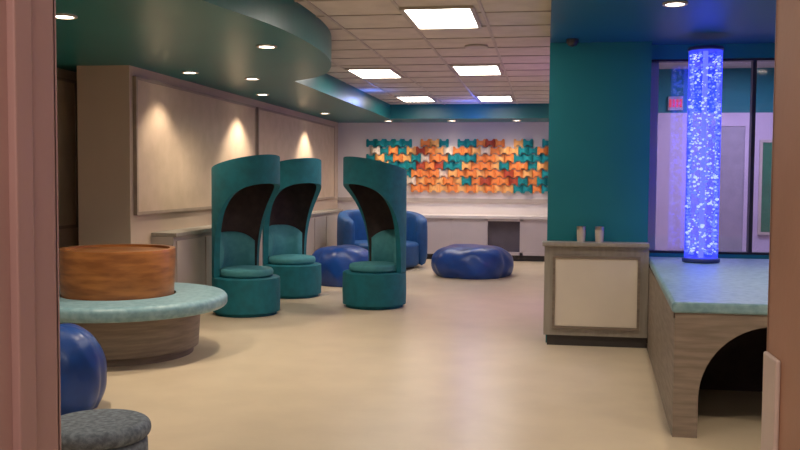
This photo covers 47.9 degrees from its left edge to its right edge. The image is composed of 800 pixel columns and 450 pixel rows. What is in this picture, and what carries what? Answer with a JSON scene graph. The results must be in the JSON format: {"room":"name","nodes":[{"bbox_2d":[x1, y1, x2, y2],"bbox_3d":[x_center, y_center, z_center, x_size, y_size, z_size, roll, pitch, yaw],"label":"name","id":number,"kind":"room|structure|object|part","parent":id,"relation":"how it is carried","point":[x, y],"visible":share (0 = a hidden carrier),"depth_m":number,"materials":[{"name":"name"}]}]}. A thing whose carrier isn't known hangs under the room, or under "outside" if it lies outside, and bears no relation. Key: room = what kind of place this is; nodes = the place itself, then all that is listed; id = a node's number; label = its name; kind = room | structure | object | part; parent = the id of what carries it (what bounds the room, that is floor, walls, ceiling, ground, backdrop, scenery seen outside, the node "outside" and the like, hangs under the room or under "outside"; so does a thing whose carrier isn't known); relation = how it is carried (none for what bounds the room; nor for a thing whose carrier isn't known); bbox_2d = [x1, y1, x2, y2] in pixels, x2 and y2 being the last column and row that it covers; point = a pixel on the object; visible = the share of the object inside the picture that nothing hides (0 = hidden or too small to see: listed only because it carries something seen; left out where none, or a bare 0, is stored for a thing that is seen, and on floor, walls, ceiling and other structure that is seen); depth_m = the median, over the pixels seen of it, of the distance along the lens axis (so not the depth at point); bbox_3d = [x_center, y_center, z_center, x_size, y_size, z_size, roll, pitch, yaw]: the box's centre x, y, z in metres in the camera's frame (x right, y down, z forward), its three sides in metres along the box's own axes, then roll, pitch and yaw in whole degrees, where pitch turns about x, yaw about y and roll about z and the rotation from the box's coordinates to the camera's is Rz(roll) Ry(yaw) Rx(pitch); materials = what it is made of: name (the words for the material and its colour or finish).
{"room":"sensory playroom","nodes":[
{"label":"sensory playroom","id":0,"kind":"room"},
{"bbox_2d":[57,68,78,284],"bbox_3d":[-3.760,-0.241,5.566,0.200,2.640,6.800,1,3,9],"label":"wall","id":1,"kind":"structure","parent":0,"point":[68,237],"depth_m":8.61,"materials":[{"name":"paint"}]},
{"bbox_2d":[57,80,75,225],"bbox_3d":[-3.300,-0.630,7.653,0.030,1.350,2.040,1,3,9],"label":"fabric","id":2,"kind":"object","parent":1,"relation":"attached to","point":[66,169],"visible":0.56,"depth_m":8.50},
{"bbox_2d":[57,77,77,228],"bbox_3d":[-3.297,-0.630,7.652,0.036,1.410,2.100,1,3,9],"label":"frame","id":3,"kind":"object","parent":1,"relation":"attached to","point":[58,78],"visible":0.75,"depth_m":8.65,"materials":[{"name":"brown wood"}]},
{"bbox_2d":[77,65,158,244],"bbox_3d":[-2.658,-0.385,8.525,0.510,2.640,0.600,1,3,9],"label":"wall pillar","id":4,"kind":"structure","parent":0,"point":[106,215],"depth_m":8.22,"materials":[{"name":"paint"}]},
{"bbox_2d":[157,73,166,231],"bbox_3d":[-2.821,-0.408,8.956,0.970,2.640,0.200,1,3,9],"label":"wall","id":5,"kind":"structure","parent":0,"point":[162,217],"depth_m":8.87,"materials":[{"name":"paint"}]},
{"bbox_2d":[166,75,337,229],"bbox_3d":[-1.811,-0.597,12.789,0.200,2.640,7.700,1,3,9],"label":"wall","id":6,"kind":"structure","parent":0,"point":[183,219],"depth_m":10.35,"materials":[{"name":"paint"}]},
{"bbox_2d":[132,76,255,214],"bbox_3d":[-2.149,-0.808,9.922,0.036,1.270,3.440,1,3,9],"label":"frame","id":7,"kind":"object","parent":6,"relation":"attached to","point":[135,79],"visible":0.75,"depth_m":8.26,"materials":[{"name":"brown wood"}]},
{"bbox_2d":[138,80,254,211],"bbox_3d":[-2.152,-0.808,9.923,0.030,1.210,3.380,1,3,9],"label":"wall panel","id":8,"kind":"object","parent":6,"relation":"attached to","point":[182,135],"visible":0.79,"depth_m":9.29,"materials":[{"name":"beige fabric"}]},
{"bbox_2d":[256,107,334,199],"bbox_3d":[-1.516,-1.004,13.836,0.036,1.270,4.300,1,3,9],"label":"frame","id":9,"kind":"object","parent":6,"relation":"attached to","point":[257,108],"visible":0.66,"depth_m":12.80,"materials":[{"name":"brown wood"}]},
{"bbox_2d":[259,110,333,197],"bbox_3d":[-1.518,-1.004,13.837,0.030,1.210,4.240,1,3,9],"label":"fabric","id":10,"kind":"object","parent":6,"relation":"attached to","point":[285,137],"visible":0.57,"depth_m":13.66,"materials":[{"name":"beige fabric"}]},
{"bbox_2d":[56,0,548,122],"bbox_3d":[-0.677,-1.593,8.934,4.657,0.240,14.960,1,3,15],"label":"ceiling","id":11,"kind":"structure","parent":0,"point":[217,40],"depth_m":7.26,"materials":[{"name":"teal paint"}]},
{"bbox_2d":[56,13,77,19],"bbox_3d":[-2.109,-1.309,5.651,0.160,0.011,0.160,1,3,9],"label":"recessed light","id":12,"kind":"object","parent":11,"relation":"in","point":[58,15],"visible":0.83,"depth_m":5.65,"materials":[{"name":"paint"}]},
{"bbox_2d":[181,71,197,73],"bbox_3d":[-2.013,-1.460,8.620,0.160,0.011,0.160,1,3,9],"label":"recessed light","id":13,"kind":"object","parent":11,"relation":"in","point":[183,72],"visible":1,"depth_m":8.58,"materials":[{"name":"paint"}]},
{"bbox_2d":[244,77,259,79],"bbox_3d":[-1.496,-1.482,9.124,0.160,0.011,0.160,1,3,9],"label":"recessed light","id":14,"kind":"object","parent":11,"relation":"in","point":[247,78],"visible":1,"depth_m":9.07,"materials":[{"name":"paint"}]},
{"bbox_2d":[256,44,276,48],"bbox_3d":[-1.018,-1.364,6.882,0.160,0.011,0.160,1,3,9],"label":"recessed light","id":15,"kind":"object","parent":11,"relation":"in","point":[263,46],"visible":1,"depth_m":6.88,"materials":[{"name":"paint"}]},
{"bbox_2d":[345,68,403,78],"bbox_3d":[-0.290,-1.786,10.607,0.540,0.020,0.900,1,3,9],"label":"frame","id":16,"kind":"object","parent":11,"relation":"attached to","point":[346,69],"visible":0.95,"depth_m":10.24,"materials":[{"name":"white metal"}]},
{"bbox_2d":[349,70,398,77],"bbox_3d":[-0.290,-1.790,10.607,0.480,0.010,0.840,1,3,9],"label":"lens","id":17,"kind":"object","parent":16,"relation":"attached to","point":[362,73],"visible":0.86,"depth_m":10.61,"materials":[{"name":"white plastic"}]},
{"bbox_2d":[394,96,436,101],"bbox_3d":[0.252,-1.954,13.959,0.540,0.020,0.900,1,3,9],"label":"frame","id":18,"kind":"object","parent":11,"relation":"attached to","point":[430,97],"visible":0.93,"depth_m":13.76,"materials":[{"name":"white metal"}]},
{"bbox_2d":[398,97,432,101],"bbox_3d":[0.252,-1.957,13.959,0.480,0.010,0.840,1,3,9],"label":"lens","id":19,"kind":"object","parent":18,"relation":"attached to","point":[406,99],"visible":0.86,"depth_m":14.01,"materials":[{"name":"white plastic"}]},
{"bbox_2d":[294,0,550,104],"bbox_3d":[-0.432,-1.678,8.353,5.240,0.008,13.500,1,3,9],"label":"grid","id":20,"kind":"object","parent":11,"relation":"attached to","point":[393,2],"visible":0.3,"depth_m":9.13,"materials":[{"name":"white metal"}]},
{"bbox_2d":[399,5,481,29],"bbox_3d":[0.333,-1.595,6.946,0.540,0.020,0.900,1,3,9],"label":"frame","id":21,"kind":"object","parent":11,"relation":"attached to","point":[471,7],"visible":0.98,"depth_m":6.58,"materials":[{"name":"white metal"}]},
{"bbox_2d":[405,9,477,27],"bbox_3d":[0.333,-1.598,6.946,0.480,0.010,0.840,1,3,9],"label":"lens","id":22,"kind":"object","parent":21,"relation":"attached to","point":[438,18],"visible":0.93,"depth_m":6.94,"materials":[{"name":"white plastic"}]},
{"bbox_2d":[450,64,502,75],"bbox_3d":[0.882,-1.758,10.216,0.540,0.020,0.900,1,3,9],"label":"frame","id":23,"kind":"object","parent":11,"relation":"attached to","point":[497,65],"visible":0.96,"depth_m":9.92,"materials":[{"name":"white metal"}]},
{"bbox_2d":[454,66,499,74],"bbox_3d":[0.882,-1.761,10.216,0.480,0.010,0.840,1,3,9],"label":"lens","id":24,"kind":"object","parent":23,"relation":"attached to","point":[467,70],"visible":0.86,"depth_m":10.23,"materials":[{"name":"white plastic"}]},
{"bbox_2d":[475,95,513,101],"bbox_3d":[1.456,-1.936,13.765,0.540,0.020,0.900,1,3,9],"label":"frame","id":25,"kind":"object","parent":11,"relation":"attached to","point":[511,96],"visible":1,"depth_m":13.36,"materials":[{"name":"white metal"}]},
{"bbox_2d":[479,96,511,100],"bbox_3d":[1.456,-1.939,13.765,0.480,0.010,0.840,1,3,9],"label":"lens","id":26,"kind":"object","parent":25,"relation":"attached to","point":[504,98],"visible":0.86,"depth_m":13.77,"materials":[{"name":"white plastic"}]},
{"bbox_2d":[566,38,578,46],"bbox_3d":[1.410,-1.486,7.355,0.100,0.065,0.100,1,3,9],"label":"security camera","id":27,"kind":"object","parent":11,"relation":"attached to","point":[572,42],"visible":1,"depth_m":7.32,"materials":[{"name":"black plastic"}]},
{"bbox_2d":[662,1,687,6],"bbox_3d":[1.781,-1.431,5.827,0.160,0.011,0.160,1,3,9],"label":"recessed light","id":28,"kind":"object","parent":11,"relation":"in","point":[669,3],"visible":1,"depth_m":5.81,"materials":[{"name":"paint"}]},
{"bbox_2d":[93,259,761,449],"bbox_3d":[0.513,1.068,7.374,8.300,0.100,18.000,1,3,9],"label":"floor","id":29,"kind":"structure","parent":0,"point":[463,364],"depth_m":6.04,"materials":[{"name":"laminate"}]},
{"bbox_2d":[60,323,106,414],"bbox_3d":[-2.046,0.850,5.393,0.542,0.503,0.544,1,3,9],"label":"bean bag","id":30,"kind":"object","parent":29,"relation":"on","point":[83,364],"visible":0.5,"depth_m":5.25,"materials":[{"name":"blue leather"}]},
{"bbox_2d":[61,409,150,449],"bbox_3d":[-1.360,1.025,4.044,0.470,0.300,0.470,1,3,9],"label":"ottoman","id":31,"kind":"object","parent":29,"relation":"on","point":[96,429],"visible":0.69,"depth_m":3.93,"materials":[{"name":"fabric"}]},
{"bbox_2d":[59,244,226,366],"bbox_3d":[-2.233,0.596,7.136,1.700,0.830,1.700,1,3,9],"label":"bench","id":32,"kind":"object","parent":29,"relation":"on","point":[128,297],"visible":0.79,"depth_m":6.71,"materials":[{"name":"wood"}]},
{"bbox_2d":[211,154,279,317],"bbox_3d":[-1.577,0.096,9.216,0.698,1.625,0.698,2,4,35],"label":"armchair","id":33,"kind":"object","parent":29,"relation":"on","point":[243,189],"visible":0.99,"depth_m":9.03,"materials":[{"name":"teal fabric"}]},
{"bbox_2d":[220,231,254,268],"bbox_3d":[-1.740,0.251,9.338,0.166,0.360,0.507,2,4,35],"label":"cushion","id":34,"kind":"object","parent":33,"relation":"on","point":[237,248],"depth_m":9.41,"materials":[{"name":"teal fabric"}]},
{"bbox_2d":[220,265,272,278],"bbox_3d":[-1.579,0.473,9.235,0.556,0.100,0.556,2,4,35],"label":"seat cushion","id":35,"kind":"object","parent":33,"relation":"on","point":[226,271],"depth_m":9.03,"materials":[{"name":"teal fabric"}]},
{"bbox_2d":[151,209,342,285],"bbox_3d":[-1.690,0.327,12.167,0.256,0.860,7.180,1,3,9],"label":"base cabinet","id":36,"kind":"object","parent":29,"relation":"on","point":[193,262],"visible":0.28,"depth_m":9.29,"materials":[{"name":"grey laminate"}]},
{"bbox_2d":[262,158,321,298],"bbox_3d":[-1.276,0.025,10.634,0.698,1.625,0.698,-3,4,-45],"label":"armchair","id":37,"kind":"object","parent":29,"relation":"on","point":[286,223],"visible":0.8,"depth_m":10.54,"materials":[{"name":"teal fabric"}]},
{"bbox_2d":[268,225,301,256],"bbox_3d":[-1.418,0.179,10.784,0.507,0.360,0.166,-3,4,-45],"label":"cushion","id":38,"kind":"object","parent":37,"relation":"on","point":[282,239],"depth_m":10.83,"materials":[{"name":"teal fabric"}]},
{"bbox_2d":[268,254,315,264],"bbox_3d":[-1.279,0.402,10.653,0.556,0.100,0.556,-3,4,-45],"label":"seat cushion","id":39,"kind":"object","parent":37,"relation":"on","point":[273,259],"depth_m":10.46,"materials":[{"name":"teal fabric"}]},
{"bbox_2d":[312,244,368,286],"bbox_3d":[-0.775,0.523,11.909,0.863,0.507,0.853,2,3,32],"label":"bean bag","id":40,"kind":"object","parent":29,"relation":"on","point":[334,260],"visible":0.53,"depth_m":11.55,"materials":[{"name":"blue leather"}]},
{"bbox_2d":[337,209,367,249],"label":"upholstered armchair","id":41,"kind":"object","parent":29,"relation":"on","point":[351,229],"depth_m":13.91,"materials":[{"name":"blue fabric"}]},
{"bbox_2d":[342,156,406,309],"bbox_3d":[-0.276,0.074,9.805,0.698,1.625,0.698,-2,4,-35],"label":"armchair","id":42,"kind":"object","parent":29,"relation":"on","point":[378,189],"visible":1,"depth_m":9.60,"materials":[{"name":"teal fabric"}]},
{"bbox_2d":[349,261,395,272],"bbox_3d":[-0.278,0.452,9.825,0.556,0.100,0.556,-2,4,-35],"label":"seat cushion","id":43,"kind":"object","parent":42,"relation":"on","point":[362,266],"depth_m":9.62,"materials":[{"name":"teal fabric"}]},
{"bbox_2d":[371,229,395,263],"bbox_3d":[-0.113,0.232,9.927,0.166,0.360,0.507,-2,4,-35],"label":"cushion","id":44,"kind":"object","parent":42,"relation":"on","point":[383,241],"depth_m":10.02,"materials":[{"name":"teal fabric"}]},
{"bbox_2d":[406,211,427,268],"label":"upholstered armchair","id":45,"kind":"object","parent":29,"relation":"on","point":[416,223],"depth_m":14.11,"materials":[{"name":"blue fabric"}]},
{"bbox_3d":[-0.278,0.450,14.165,1.160,0.370,1.160,-1,3,-19],"label":"seat","id":46,"kind":"part","parent":45,"relation":"part of","materials":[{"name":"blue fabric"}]},
{"bbox_2d":[431,244,513,279],"bbox_3d":[1.060,0.509,13.025,1.144,0.447,1.144,2,3,25],"label":"bean bag","id":47,"kind":"object","parent":29,"relation":"on","point":[457,261],"visible":1,"depth_m":12.59,"materials":[{"name":"blue leather"}]},
{"bbox_2d":[421,214,546,261],"bbox_3d":[1.227,0.210,15.733,4.266,0.770,0.596,1,3,9],"label":"storage cabinet","id":48,"kind":"object","parent":29,"relation":"on","point":[522,236],"visible":0.26,"depth_m":15.47,"materials":[{"name":"white laminate"}]},
{"bbox_2d":[542,241,649,347],"bbox_3d":[1.625,0.579,7.535,0.870,0.875,0.160,1,3,9],"label":"base cabinet","id":49,"kind":"object","parent":29,"relation":"on","point":[596,293],"visible":1,"depth_m":7.48,"materials":[{"name":"grey laminate"}]},
{"bbox_2d":[577,226,585,241],"bbox_3d":[1.514,0.076,7.523,0.076,0.130,0.076,1,3,9],"label":"cup","id":50,"kind":"object","parent":49,"relation":"on","point":[581,230],"visible":1,"depth_m":7.49,"materials":[{"name":"paint"}]},
{"bbox_3d":[1.627,0.565,7.486,0.670,0.570,0.015,1,3,9],"label":"panel","id":51,"kind":"part","parent":49,"relation":"part of","materials":[{"name":"white laminate"}]},
{"bbox_3d":[1.627,0.565,7.482,0.710,0.610,0.022,1,3,9],"label":"panel frame","id":52,"kind":"part","parent":49,"relation":"part of","materials":[{"name":"grey wood"}]},
{"bbox_2d":[595,226,603,241],"bbox_3d":[1.662,0.078,7.499,0.076,0.130,0.076,1,3,9],"label":"cup","id":53,"kind":"object","parent":49,"relation":"on","point":[599,230],"visible":1,"depth_m":7.47,"materials":[{"name":"ceramic"}]},
{"bbox_2d":[546,41,651,342],"bbox_3d":[1.690,-0.314,7.728,0.830,2.640,0.330,1,3,9],"label":"pier","id":54,"kind":"object","parent":29,"relation":"on","point":[600,92],"depth_m":7.54,"materials":[{"name":"teal paint"}]},
{"bbox_2d":[647,257,768,437],"bbox_3d":[2.791,0.727,6.137,2.219,0.740,2.960,1,3,9],"label":"platform","id":55,"kind":"object","parent":29,"relation":"on","point":[707,323],"visible":0.77,"depth_m":5.37,"materials":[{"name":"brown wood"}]},
{"bbox_3d":[1.784,0.749,6.154,0.040,0.680,2.537,1,3,12],"label":"panel","id":56,"kind":"part","parent":55,"relation":"part of","materials":[{"name":"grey wood"}]},
{"bbox_3d":[2.571,0.828,4.722,2.200,0.680,0.050,1,3,9],"label":"panel","id":57,"kind":"part","parent":55,"relation":"part of","materials":[{"name":"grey wood"}]},
{"bbox_2d":[338,122,548,214],"bbox_3d":[1.196,-0.746,16.099,4.680,2.640,0.200,1,3,9],"label":"wall","id":58,"kind":"structure","parent":0,"point":[352,137],"depth_m":16.02,"materials":[{"name":"white paint"}]},
{"bbox_2d":[338,197,547,202],"bbox_3d":[1.126,-0.436,16.009,4.576,0.070,0.030,1,3,9],"label":"trim rail","id":59,"kind":"object","parent":58,"relation":"attached to","point":[339,198],"visible":0.64,"depth_m":15.97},
{"bbox_2d":[366,139,548,192],"bbox_3d":[1.056,-1.049,15.947,3.389,0.951,0.111,1,3,9],"label":"wall art","id":60,"kind":"object","parent":58,"relation":"attached to","point":[379,150],"visible":0.88,"depth_m":15.92},
{"bbox_2d":[298,0,774,103],"bbox_3d":[0.532,-1.668,7.234,8.300,0.100,18.000,1,3,9],"label":"ceiling","id":61,"kind":"structure","parent":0,"point":[365,7],"depth_m":8.71,"materials":[{"name":"tile"}]},
{"bbox_2d":[464,44,487,48],"bbox_3d":[0.713,-1.668,8.422,0.220,0.020,0.220,1,3,9],"label":"ceiling speaker","id":62,"kind":"object","parent":61,"relation":"in","point":[470,46],"depth_m":8.36},
{"bbox_2d":[648,63,658,249],"bbox_3d":[2.808,-0.510,11.726,0.100,2.640,7.930,1,3,9],"label":"wall","id":63,"kind":"structure","parent":0,"point":[654,66],"depth_m":7.80,"materials":[{"name":"paint"}]},
{"bbox_2d":[550,0,775,44],"bbox_3d":[2.352,-1.407,4.341,3.180,0.100,6.450,1,3,9],"label":"ceiling soffit","id":64,"kind":"structure","parent":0,"point":[699,21],"depth_m":6.52,"materials":[{"name":"teal paint"}]},
{"bbox_2d":[682,45,723,263],"bbox_3d":[2.422,-0.556,7.187,0.290,1.710,0.290,1,3,9],"label":"tube","id":65,"kind":"object","parent":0,"point":[705,49],"depth_m":7.19,"materials":[{"name":"blue plastic"}]},
{"bbox_2d":[649,43,774,258],"bbox_3d":[3.276,-0.295,7.579,2.350,2.640,0.120,1,3,9],"label":"wall","id":66,"kind":"structure","parent":0,"point":[750,50],"depth_m":7.59,"materials":[{"name":"teal paint"}]},
{"bbox_2d":[649,58,774,254],"bbox_3d":[3.227,-0.570,7.563,2.246,1.646,0.080,1,3,9],"label":"frame","id":67,"kind":"object","parent":66,"relation":"attached to","point":[753,61],"visible":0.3,"depth_m":7.59,"materials":[{"name":"metal"}]},
{"bbox_2d":[655,68,773,251],"bbox_3d":[3.739,-0.422,10.125,2.250,2.640,0.200,1,3,9],"label":"wall","id":68,"kind":"structure","parent":0,"point":[736,82],"depth_m":10.08,"materials":[{"name":"paint"}]},
{"bbox_2d":[668,96,682,109],"bbox_3d":[3.079,-1.359,10.057,0.160,0.150,0.040,1,3,9],"label":"exit sign","id":69,"kind":"object","parent":68,"relation":"attached to","point":[674,102],"visible":1,"depth_m":10.04,"materials":[{"name":"paint"}]},
{"bbox_2d":[706,126,744,251],"bbox_3d":[3.620,-0.098,10.043,0.390,2.000,0.029,1,3,9],"label":"leaf","id":70,"kind":"object","parent":68,"relation":"attached to","point":[732,137],"visible":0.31,"depth_m":10.01,"materials":[{"name":"paint"}]},
{"bbox_2d":[704,122,748,251],"bbox_3d":[3.619,-0.118,10.037,0.470,2.040,0.039,1,3,9],"label":"door frame","id":71,"kind":"structure","parent":68,"relation":"attached to","point":[746,124],"depth_m":9.97,"materials":[{"name":"white paint"}]},
{"bbox_2d":[757,140,771,234],"bbox_3d":[4.268,-0.413,9.918,0.600,1.050,0.029,1,3,9],"label":"notice board","id":72,"kind":"object","parent":68,"relation":"attached to","point":[765,148],"visible":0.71,"depth_m":9.95,"materials":[{"name":"paint"}]},
{"bbox_3d":[-0.427,-0.006,1.438,8.100,2.640,0.300,1,3,9],"label":"wall","id":73,"kind":"structure","parent":0,"visible":0},
{"bbox_2d":[0,0,60,449],"bbox_3d":[-0.663,0.184,1.492,0.078,2.250,0.332,0,3,1],"label":"door frame","id":74,"kind":"structure","parent":73,"relation":"attached to","point":[30,384],"depth_m":1.51,"materials":[{"name":"paint"}]},
{"bbox_2d":[761,351,780,449],"bbox_3d":[0.574,0.762,1.426,0.008,1.120,0.080,1,3,9],"label":"guard","id":75,"kind":"object","parent":73,"relation":"attached to","point":[770,391],"visible":1,"depth_m":1.39,"materials":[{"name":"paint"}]},
{"bbox_2d":[767,0,799,449],"bbox_3d":[0.606,0.204,1.284,0.085,2.250,0.325,1,3,9],"label":"door frame","id":76,"kind":"structure","parent":73,"relation":"attached to","point":[783,318],"depth_m":1.34,"materials":[{"name":"brown wood"}]}
]}

